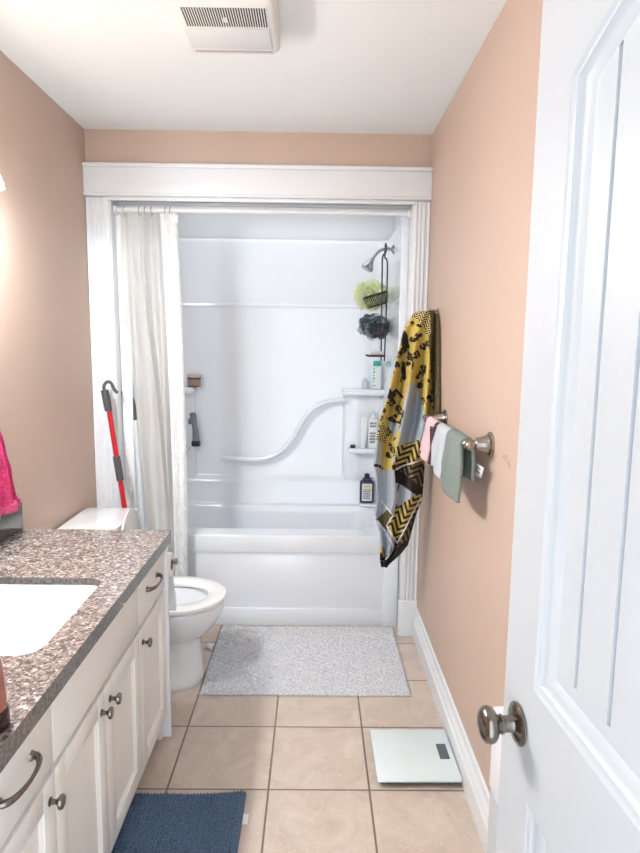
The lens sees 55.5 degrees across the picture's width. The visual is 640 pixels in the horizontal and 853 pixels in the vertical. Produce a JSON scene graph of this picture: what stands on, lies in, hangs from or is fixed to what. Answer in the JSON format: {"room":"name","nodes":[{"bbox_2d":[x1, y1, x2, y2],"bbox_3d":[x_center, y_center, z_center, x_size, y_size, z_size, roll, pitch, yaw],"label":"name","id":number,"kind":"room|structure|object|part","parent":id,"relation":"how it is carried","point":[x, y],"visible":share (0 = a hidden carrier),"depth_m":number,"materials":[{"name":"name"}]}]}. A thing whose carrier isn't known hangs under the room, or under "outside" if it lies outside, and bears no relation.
{"room":"bathroom","nodes":[
{"label":"bathroom","id":0,"kind":"room"},
{"bbox_2d":[0,50,96,528],"bbox_3d":[-1.117,0.037,1.441,0.100,2.394,3.105,1,8,-1],"label":"wall","id":1,"kind":"structure","parent":0,"point":[47,418],"depth_m":2.35,"materials":[{"name":"paint"}]},
{"bbox_2d":[0,176,4,190],"bbox_3d":[-0.979,-0.743,1.452,0.157,0.188,0.656,1,8,-1],"label":"vanity light","id":2,"kind":"object","parent":1,"relation":"attached to","point":[2,187],"visible":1,"depth_m":1.74,"materials":[{"name":"white glass"}]},
{"bbox_2d":[0,431,20,518],"bbox_3d":[-1.033,0.110,1.914,0.078,0.355,0.293,1,8,-1],"label":"hand towel","id":3,"kind":"object","parent":1,"relation":"hanging from","point":[9,501],"visible":1,"depth_m":1.96,"materials":[{"name":"pink fabric"}]},
{"bbox_2d":[0,503,22,542],"bbox_3d":[-1.055,0.397,1.507,0.030,0.094,1.276,1,8,-1],"label":"backsplash","id":4,"kind":"structure","parent":1,"relation":"attached to","point":[11,523],"depth_m":2.05,"materials":[{"name":"stone"}]},
{"bbox_2d":[0,0,506,134],"bbox_3d":[-0.265,-1.159,1.250,1.775,0.050,3.028,1,8,-1],"label":"ceiling","id":5,"kind":"structure","parent":0,"point":[339,66],"depth_m":2.10,"materials":[{"name":"paint"}]},
{"bbox_2d":[166,0,280,54],"bbox_3d":[-0.264,-1.159,1.718,0.291,0.072,0.331,1,8,-1],"label":"exhaust fan","id":6,"kind":"object","parent":5,"relation":"attached to","point":[204,26],"visible":1,"depth_m":1.71,"materials":[{"name":"white plastic"}]},
{"bbox_2d":[179,7,268,28],"bbox_3d":[-0.259,-1.118,1.665,0.231,0.004,0.098,1,8,-1],"label":"grille","id":7,"kind":"object","parent":6,"relation":"attached to","point":[189,17],"depth_m":1.67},
{"bbox_2d":[84,129,431,166],"bbox_3d":[-0.292,-0.152,2.949,1.575,2.394,0.075,1,8,-1],"label":"wall","id":8,"kind":"structure","parent":0,"point":[101,145],"depth_m":2.76,"materials":[{"name":"paint"}]},
{"bbox_2d":[85,197,118,507],"bbox_3d":[-1.025,-0.098,2.899,0.106,1.911,0.026,1,8,-1],"label":"trim","id":9,"kind":"structure","parent":8,"relation":"attached to","point":[97,208],"depth_m":2.85,"materials":[{"name":"white wood"}]},
{"bbox_2d":[82,162,432,205],"bbox_3d":[-0.280,-1.099,2.760,1.574,0.160,0.050,1,8,-1],"label":"trim","id":10,"kind":"structure","parent":8,"relation":"attached to","point":[116,181],"depth_m":2.75,"materials":[{"name":"white wood"}]},
{"bbox_2d":[109,201,413,599],"bbox_3d":[-0.277,0.000,2.960,1.394,2.090,0.097,1,8,-1],"label":"trim","id":11,"kind":"structure","parent":8,"relation":"attached to","point":[114,269],"depth_m":2.86,"materials":[{"name":"white wood"}]},
{"bbox_2d":[113,205,411,217],"bbox_3d":[-0.264,-0.995,2.817,1.376,0.036,0.036,1,8,-1],"label":"curtain rod","id":12,"kind":"object","parent":8,"relation":"attached to","point":[116,209],"visible":1,"depth_m":2.81,"materials":[{"name":"white metal"}]},
{"bbox_2d":[116,212,187,576],"bbox_3d":[-0.804,-0.036,2.931,0.323,1.916,0.066,1,8,2],"label":"shower curtain","id":13,"kind":"object","parent":12,"relation":"hanging from","point":[148,259],"visible":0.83,"depth_m":2.90,"materials":[{"name":"fabric"}]},
{"bbox_2d":[397,599,416,636],"bbox_3d":[0.435,0.958,3.048,0.092,0.185,0.033,1,8,-1],"label":"trim","id":14,"kind":"structure","parent":8,"relation":"attached to","point":[406,611],"depth_m":3.03,"materials":[{"name":"white wood"}]},
{"bbox_2d":[402,201,429,600],"bbox_3d":[0.456,-0.081,2.913,0.073,1.911,0.026,1,8,-1],"label":"trim","id":15,"kind":"structure","parent":8,"relation":"attached to","point":[421,209],"depth_m":2.83,"materials":[{"name":"white wood"}]},
{"bbox_2d":[119,212,401,609],"bbox_3d":[-0.293,-0.208,3.372,1.620,2.394,0.775,1,8,-1],"label":"wall","id":16,"kind":"structure","parent":0,"point":[190,225],"depth_m":3.58,"materials":[{"name":"paint"}]},
{"bbox_2d":[135,625,484,852],"bbox_3d":[-0.298,1.207,1.994,1.775,0.050,3.880,1,8,-1],"label":"floor","id":17,"kind":"structure","parent":0,"point":[305,768],"depth_m":2.08,"materials":[{"name":"tile"}]},
{"bbox_2d":[0,546,171,852],"bbox_3d":[-0.793,0.857,1.566,0.563,0.744,1.232,1,8,-1],"label":"vanity cabinet","id":18,"kind":"object","parent":17,"relation":"on","point":[72,783],"visible":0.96,"depth_m":1.50,"materials":[{"name":"white wood"}]},
{"bbox_3d":[-0.520,0.620,1.072,0.032,0.020,0.140,1,8,-1],"label":"handle","id":19,"kind":"part","parent":18,"relation":"part of","materials":[{"name":"silver metal"}]},
{"bbox_3d":[-0.545,0.631,1.071,0.019,0.145,0.299,1,8,-1],"label":"drawer","id":20,"kind":"part","parent":18,"relation":"part of","materials":[{"name":"white wood"}]},
{"bbox_3d":[-0.549,0.946,1.113,0.019,0.463,0.299,1,8,-1],"label":"cabinet door","id":21,"kind":"part","parent":18,"relation":"part of","materials":[{"name":"white wood"}]},
{"bbox_3d":[-0.524,0.748,1.213,0.029,0.030,0.030,1,8,-1],"label":"knob","id":22,"kind":"part","parent":18,"relation":"part of","materials":[{"name":"silver metal"}]},
{"bbox_3d":[-0.552,0.906,1.412,0.019,0.463,0.296,1,8,-1],"label":"cabinet door","id":23,"kind":"part","parent":18,"relation":"part of","materials":[{"name":"white wood"}]},
{"bbox_2d":[0,503,170,772],"bbox_3d":[-0.795,0.420,1.512,0.550,0.134,1.276,1,8,-1],"label":"countertop","id":24,"kind":"structure","parent":18,"relation":"on","point":[116,562],"depth_m":1.70,"materials":[{"name":"stone"}]},
{"bbox_2d":[0,656,9,733],"bbox_3d":[-0.571,0.416,1.021,0.082,0.198,0.082,8,11,44],"label":"soap dispenser","id":25,"kind":"object","parent":24,"relation":"on","point":[4,705],"visible":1,"depth_m":1.03,"materials":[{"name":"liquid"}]},
{"bbox_2d":[0,584,96,655],"bbox_3d":[-0.774,0.547,1.501,0.389,0.152,0.471,1,8,-1],"label":"sink","id":26,"kind":"object","parent":24,"relation":"in","point":[30,615],"visible":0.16,"depth_m":1.70,"materials":[{"name":"ceramic"}]},
{"bbox_3d":[-0.549,0.571,1.519,0.019,0.145,0.596,1,8,-1],"label":"false drawer","id":27,"kind":"part","parent":18,"relation":"part of","materials":[{"name":"white wood"}]},
{"bbox_3d":[-0.526,0.709,1.506,0.029,0.030,0.030,1,8,-1],"label":"knob","id":28,"kind":"part","parent":18,"relation":"part of","materials":[{"name":"silver metal"}]},
{"bbox_3d":[-0.527,0.701,1.568,0.029,0.030,0.030,1,8,-1],"label":"knob","id":29,"kind":"part","parent":18,"relation":"part of","materials":[{"name":"silver metal"}]},
{"bbox_3d":[-0.554,0.867,1.709,0.019,0.463,0.296,1,8,-1],"label":"cabinet door","id":30,"kind":"part","parent":18,"relation":"part of","materials":[{"name":"white wood"}]},
{"bbox_3d":[-0.529,0.661,1.865,0.029,0.030,0.030,1,8,-1],"label":"knob","id":31,"kind":"part","parent":18,"relation":"part of","materials":[{"name":"silver metal"}]},
{"bbox_3d":[-0.553,0.511,1.972,0.019,0.145,0.309,1,8,-1],"label":"drawer","id":32,"kind":"part","parent":18,"relation":"part of","materials":[{"name":"white wood"}]},
{"bbox_3d":[-0.557,0.827,2.013,0.019,0.463,0.309,1,8,-1],"label":"cabinet door","id":33,"kind":"part","parent":18,"relation":"part of","materials":[{"name":"white wood"}]},
{"bbox_3d":[-0.527,0.502,1.964,0.032,0.020,0.140,1,8,-1],"label":"handle","id":34,"kind":"part","parent":18,"relation":"part of","materials":[{"name":"silver metal"}]},
{"bbox_2d":[171,558,177,564],"bbox_3d":[-0.598,0.492,2.180,0.165,0.032,0.079,1,8,-1],"label":"toilet paper holder","id":35,"kind":"object","parent":18,"relation":"attached to","point":[175,561],"visible":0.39,"depth_m":2.20,"materials":[{"name":"silver metal"}]},
{"bbox_2d":[168,552,176,610],"bbox_3d":[-0.589,0.577,2.221,0.106,0.242,0.094,1,8,-1],"label":"toilet roll","id":36,"kind":"object","parent":35,"relation":"hanging from","point":[172,595],"visible":0.28,"depth_m":2.27,"materials":[{"name":"paper"}]},
{"bbox_2d":[101,380,126,507],"bbox_3d":[-0.885,0.416,2.880,0.258,1.267,0.095,1,8,-1],"label":"mop","id":37,"kind":"object","parent":17,"relation":"on","point":[105,393],"visible":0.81,"depth_m":2.82,"materials":[{"name":"red metal"}]},
{"bbox_2d":[121,392,144,529],"bbox_3d":[-0.929,0.418,3.040,0.125,1.200,0.022,1,8,-1],"label":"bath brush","id":38,"kind":"object","parent":17,"relation":"on","point":[135,426],"visible":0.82,"depth_m":3.00,"materials":[{"name":"white plastic"}]},
{"bbox_2d":[58,508,226,691],"bbox_3d":[-0.737,0.721,2.594,0.675,0.746,0.488,1,8,-1],"label":"toilet","id":39,"kind":"object","parent":17,"relation":"on","point":[200,601],"visible":0.41,"depth_m":2.55,"materials":[{"name":"ceramic"}]},
{"bbox_3d":[-0.947,0.420,2.552,0.242,0.035,0.488,1,8,-1],"label":"tank lid","id":40,"kind":"part","parent":39,"relation":"part of","materials":[{"name":"ceramic"}]},
{"bbox_3d":[-0.802,0.524,2.587,0.020,0.356,0.308,1,8,-1],"label":"lid","id":41,"kind":"part","parent":39,"relation":"part of","materials":[{"name":"plastic"}]},
{"bbox_3d":[-0.645,0.912,2.620,0.466,0.362,0.362,1,8,-1],"label":"bowl","id":42,"kind":"part","parent":39,"relation":"part of","materials":[{"name":"ceramic"}]},
{"bbox_3d":[-0.605,0.718,2.594,0.412,0.023,0.384,1,8,-1],"label":"seat","id":43,"kind":"part","parent":39,"relation":"part of","materials":[{"name":"plastic"}]},
{"bbox_2d":[111,790,248,852],"bbox_3d":[-0.419,1.211,1.646,0.406,0.029,0.629,1,8,-1],"label":"bath rug","id":44,"kind":"object","parent":17,"relation":"on","point":[153,823],"visible":0.94,"depth_m":1.81,"materials":[{"name":"blue fabric"}]},
{"bbox_2d":[145,502,398,625],"bbox_3d":[-0.290,0.745,3.458,1.374,0.482,0.695,1,8,-1],"label":"bathtub","id":45,"kind":"object","parent":17,"relation":"on","point":[300,564],"visible":0.68,"depth_m":3.13,"materials":[{"name":"white plastic"}]},
{"bbox_2d":[118,212,409,519],"bbox_3d":[-0.299,-0.260,3.330,1.426,1.606,0.704,1,8,-1],"label":"shower surround","id":46,"kind":"object","parent":45,"relation":"on","point":[270,327],"depth_m":3.63,"materials":[{"name":"white plastic"}]},
{"bbox_2d":[184,386,196,393],"bbox_3d":[-0.867,-0.218,3.611,0.257,0.037,0.130,1,8,-1],"label":"corner shelf","id":47,"kind":"object","parent":46,"relation":"attached to","point":[188,390],"depth_m":3.55,"materials":[{"name":"white plastic"}]},
{"bbox_2d":[187,374,200,386],"bbox_3d":[-0.743,-0.272,3.587,0.082,0.077,0.082,1,8,-1],"label":"jar","id":48,"kind":"object","parent":46,"relation":"on","point":[193,380],"visible":1,"depth_m":3.56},
{"bbox_3d":[-0.742,-0.300,3.584,0.082,0.021,0.082,1,8,-1],"label":"lid","id":49,"kind":"part","parent":48,"relation":"part of","materials":[{"name":"beige plastic"}]},
{"bbox_3d":[-0.750,0.018,3.626,0.068,0.200,0.040,1,8,-1],"label":"razor handle","id":50,"kind":"part","parent":46,"relation":"part of","materials":[{"name":"grey plastic"}]},
{"bbox_2d":[348,447,374,453],"bbox_3d":[0.275,0.140,3.665,0.214,0.028,0.135,1,8,-1],"label":"corner shelf","id":51,"kind":"object","parent":46,"relation":"attached to","point":[357,450],"depth_m":3.60,"materials":[{"name":"white plastic"}]},
{"bbox_2d":[341,388,383,395],"bbox_3d":[0.258,-0.206,3.622,0.257,0.037,0.130,1,8,-1],"label":"corner shelf","id":52,"kind":"object","parent":46,"relation":"attached to","point":[344,391],"depth_m":3.56,"materials":[{"name":"white plastic"}]},
{"bbox_2d":[360,417,368,447],"bbox_3d":[0.262,0.036,3.634,0.045,0.187,0.036,6,9,32],"label":"tube","id":53,"kind":"object","parent":46,"relation":"on","point":[364,420],"visible":1,"depth_m":3.63,"materials":[{"name":"white plastic"}]},
{"bbox_2d":[362,379,368,388],"bbox_3d":[0.267,-0.253,3.598,0.040,0.060,0.030,1,8,-1],"label":"bottle","id":54,"kind":"object","parent":46,"relation":"on","point":[365,383],"visible":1,"depth_m":3.59,"materials":[{"name":"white plastic"}]},
{"bbox_2d":[359,473,373,502],"bbox_3d":[0.282,0.372,3.667,0.084,0.180,0.042,1,8,-1],"label":"wash bottle","id":55,"kind":"object","parent":46,"relation":"on","point":[366,484],"visible":1,"depth_m":3.65,"materials":[{"name":"blue plastic"}]},
{"bbox_2d":[359,501,375,506],"bbox_3d":[0.307,0.466,3.706,0.142,0.016,0.140,1,8,-1],"label":"corner shelf","id":56,"kind":"object","parent":46,"relation":"attached to","point":[373,504],"depth_m":3.64,"materials":[{"name":"white plastic"}]},
{"bbox_2d":[368,411,377,447],"bbox_3d":[0.315,0.017,3.634,0.056,0.225,0.041,1,8,-1],"label":"pump bottle","id":57,"kind":"object","parent":46,"relation":"on","point":[372,422],"visible":0.95,"depth_m":3.62,"materials":[{"name":"white plastic"}]},
{"bbox_2d":[372,361,381,388],"bbox_3d":[0.335,-0.304,3.592,0.056,0.166,0.046,1,8,-1],"label":"shampoo bottle","id":58,"kind":"object","parent":46,"relation":"on","point":[376,368],"visible":1,"depth_m":3.58,"materials":[{"name":"white plastic"}]},
{"bbox_2d":[362,244,393,271],"bbox_3d":[0.304,-0.887,3.207,0.168,0.145,0.067,1,8,-1],"label":"sprayer","id":59,"kind":"object","parent":46,"relation":"attached to","point":[368,265],"visible":0.99,"depth_m":3.20,"materials":[{"name":"silver metal"}]},
{"bbox_2d":[363,243,389,360],"bbox_3d":[0.299,-0.659,3.234,0.138,0.619,0.097,1,8,-1],"label":"shower caddy","id":60,"kind":"object","parent":59,"relation":"hanging from","point":[382,293],"visible":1,"depth_m":3.22,"materials":[{"name":"black metal"}]},
{"bbox_2d":[353,279,389,311],"bbox_3d":[0.284,-0.719,3.340,0.209,0.180,0.097,1,8,-1],"label":"loofah","id":61,"kind":"object","parent":60,"relation":"hanging from","point":[372,286],"visible":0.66,"depth_m":3.31,"materials":[{"name":"plastic"}]},
{"bbox_2d":[357,313,389,340],"bbox_3d":[0.295,-0.551,3.361,0.198,0.154,0.104,1,8,-1],"label":"loofah","id":62,"kind":"object","parent":60,"relation":"hanging from","point":[363,329],"visible":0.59,"depth_m":3.33,"materials":[{"name":"black plastic"}]},
{"bbox_2d":[365,354,385,356],"bbox_3d":[0.297,-0.381,3.271,0.101,0.013,0.096,1,8,-1],"label":"soap tray","id":63,"kind":"object","parent":60,"relation":"on","point":[367,355],"depth_m":3.22,"materials":[{"name":"black metal"}]},
{"bbox_2d":[363,290,387,308],"bbox_3d":[0.293,-0.673,3.232,0.126,0.092,0.097,1,8,-1],"label":"basket","id":64,"kind":"object","parent":60,"relation":"on","point":[382,293],"depth_m":3.20,"materials":[{"name":"black metal"}]},
{"bbox_2d":[371,351,382,354],"bbox_3d":[0.306,-0.394,3.267,0.063,0.020,0.060,1,8,-1],"label":"soap bar","id":65,"kind":"object","parent":60,"relation":"in","point":[372,352],"visible":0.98,"depth_m":3.24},
{"bbox_2d":[368,323,389,335],"bbox_3d":[0.314,-0.519,3.253,0.106,0.063,0.097,1,8,-1],"label":"basket","id":66,"kind":"object","parent":60,"relation":"on","point":[381,325],"depth_m":3.22,"materials":[{"name":"black metal"}]},
{"bbox_3d":[0.328,-0.913,3.211,0.113,0.068,0.017,1,8,-1],"label":"shower arm","id":67,"kind":"part","parent":59,"relation":"part of","materials":[{"name":"silver metal"}]},
{"bbox_2d":[199,625,410,696],"bbox_3d":[-0.084,1.061,2.811,0.920,0.030,0.604,1,8,-1],"label":"bath mat","id":68,"kind":"object","parent":17,"relation":"on","point":[254,660],"visible":1,"depth_m":2.74,"materials":[{"name":"grey fabric"}]},
{"bbox_2d":[370,730,462,783],"bbox_3d":[0.327,1.157,2.129,0.283,0.030,0.271,1,8,-1],"label":"bathroom scale","id":69,"kind":"object","parent":17,"relation":"on","point":[400,756],"visible":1,"depth_m":2.11,"materials":[{"name":"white glass"}]},
{"bbox_2d":[417,0,542,792],"bbox_3d":[0.557,0.056,1.457,0.100,2.394,3.105,1,8,-1],"label":"wall","id":70,"kind":"structure","parent":0,"point":[483,143],"depth_m":1.90,"materials":[{"name":"paint"}]},
{"bbox_2d":[413,608,489,852],"bbox_3d":[0.484,1.164,1.619,0.018,0.153,2.855,1,8,-1],"label":"baseboard","id":71,"kind":"structure","parent":70,"relation":"attached to","point":[476,791],"depth_m":2.13,"materials":[{"name":"white wood"}]},
{"bbox_2d":[423,410,494,456],"bbox_3d":[0.458,0.011,2.103,0.086,0.074,0.720,1,8,-1],"label":"towel bar","id":72,"kind":"object","parent":70,"relation":"attached to","point":[486,444],"visible":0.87,"depth_m":1.78,"materials":[{"name":"silver metal"}]},
{"bbox_2d":[419,416,441,464],"bbox_3d":[0.423,0.052,2.301,0.062,0.169,0.275,1,8,-1],"label":"washcloth","id":73,"kind":"object","parent":72,"relation":"hanging from","point":[429,430],"visible":0.62,"depth_m":2.29,"materials":[{"name":"pink fabric"}]},
{"bbox_2d":[428,423,452,478],"bbox_3d":[0.427,0.083,2.123,0.056,0.185,0.258,1,8,-1],"label":"washcloth","id":74,"kind":"object","parent":72,"relation":"hanging from","point":[437,448],"visible":0.56,"depth_m":2.09,"materials":[{"name":"white fabric"}]},
{"bbox_2d":[440,428,483,502],"bbox_3d":[0.434,0.116,1.920,0.069,0.206,0.327,0,8,-3],"label":"washcloth","id":75,"kind":"object","parent":72,"relation":"hanging from","point":[457,462],"visible":0.94,"depth_m":1.85,"materials":[{"name":"fabric"}]},
{"bbox_2d":[487,706,502,852],"bbox_3d":[0.415,0.940,1.159,0.134,0.717,0.253,1,8,-1],"label":"door frame","id":76,"kind":"object","parent":70,"relation":"attached to","point":[495,748],"visible":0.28,"depth_m":1.22,"materials":[{"name":"white wood"}]},
{"bbox_3d":[0.418,0.672,1.123,0.134,0.176,0.253,1,8,-1],"label":"drawer","id":77,"kind":"part","parent":76,"relation":"part of","materials":[{"name":"white wood"}]},
{"bbox_3d":[-0.268,0.243,-0.030,1.575,2.394,0.120,1,8,-1],"label":"wall","id":78,"kind":"structure","parent":0,"visible":0},
{"bbox_2d":[477,0,639,852],"bbox_3d":[0.274,0.364,0.444,0.140,2.018,0.760,1,8,-1],"label":"door","id":79,"kind":"structure","parent":78,"relation":"in","point":[569,724],"depth_m":0.64,"materials":[{"name":"white wood"}]},
{"bbox_3d":[0.228,0.377,0.772,0.054,0.053,0.053,1,8,-1],"label":"knob","id":80,"kind":"part","parent":79,"relation":"part of","materials":[{"name":"silver metal"}]},
{"bbox_3d":[0.280,0.830,0.504,0.016,0.663,0.586,0,8,-4],"label":"panel moulding","id":81,"kind":"part","parent":79,"relation":"part of","materials":[{"name":"white wood"}]},
{"bbox_3d":[0.292,0.830,0.505,0.011,0.667,0.594,0,8,-4],"label":"panel","id":82,"kind":"part","parent":79,"relation":"part of","materials":[{"name":"white wood"}]},
{"bbox_3d":[0.290,-0.025,0.391,0.016,0.766,0.586,0,8,-4],"label":"panel moulding","id":83,"kind":"part","parent":79,"relation":"part of","materials":[{"name":"white wood"}]},
{"bbox_3d":[0.303,-0.025,0.392,0.011,0.770,0.594,0,8,-4],"label":"panel","id":84,"kind":"part","parent":79,"relation":"part of","materials":[{"name":"white wood"}]},
{"bbox_3d":[0.482,-0.490,2.582,0.040,0.028,0.028,1,8,-1],"label":"wall hook","id":85,"kind":"object","parent":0,"visible":0},
{"bbox_2d":[374,310,439,567],"bbox_3d":[0.361,0.083,2.623,0.259,1.153,0.232,1,8,-1],"label":"towel","id":86,"kind":"object","parent":85,"relation":"hanging from","point":[414,391],"visible":0.96,"depth_m":2.62,"materials":[{"name":"fabric"}]}
]}

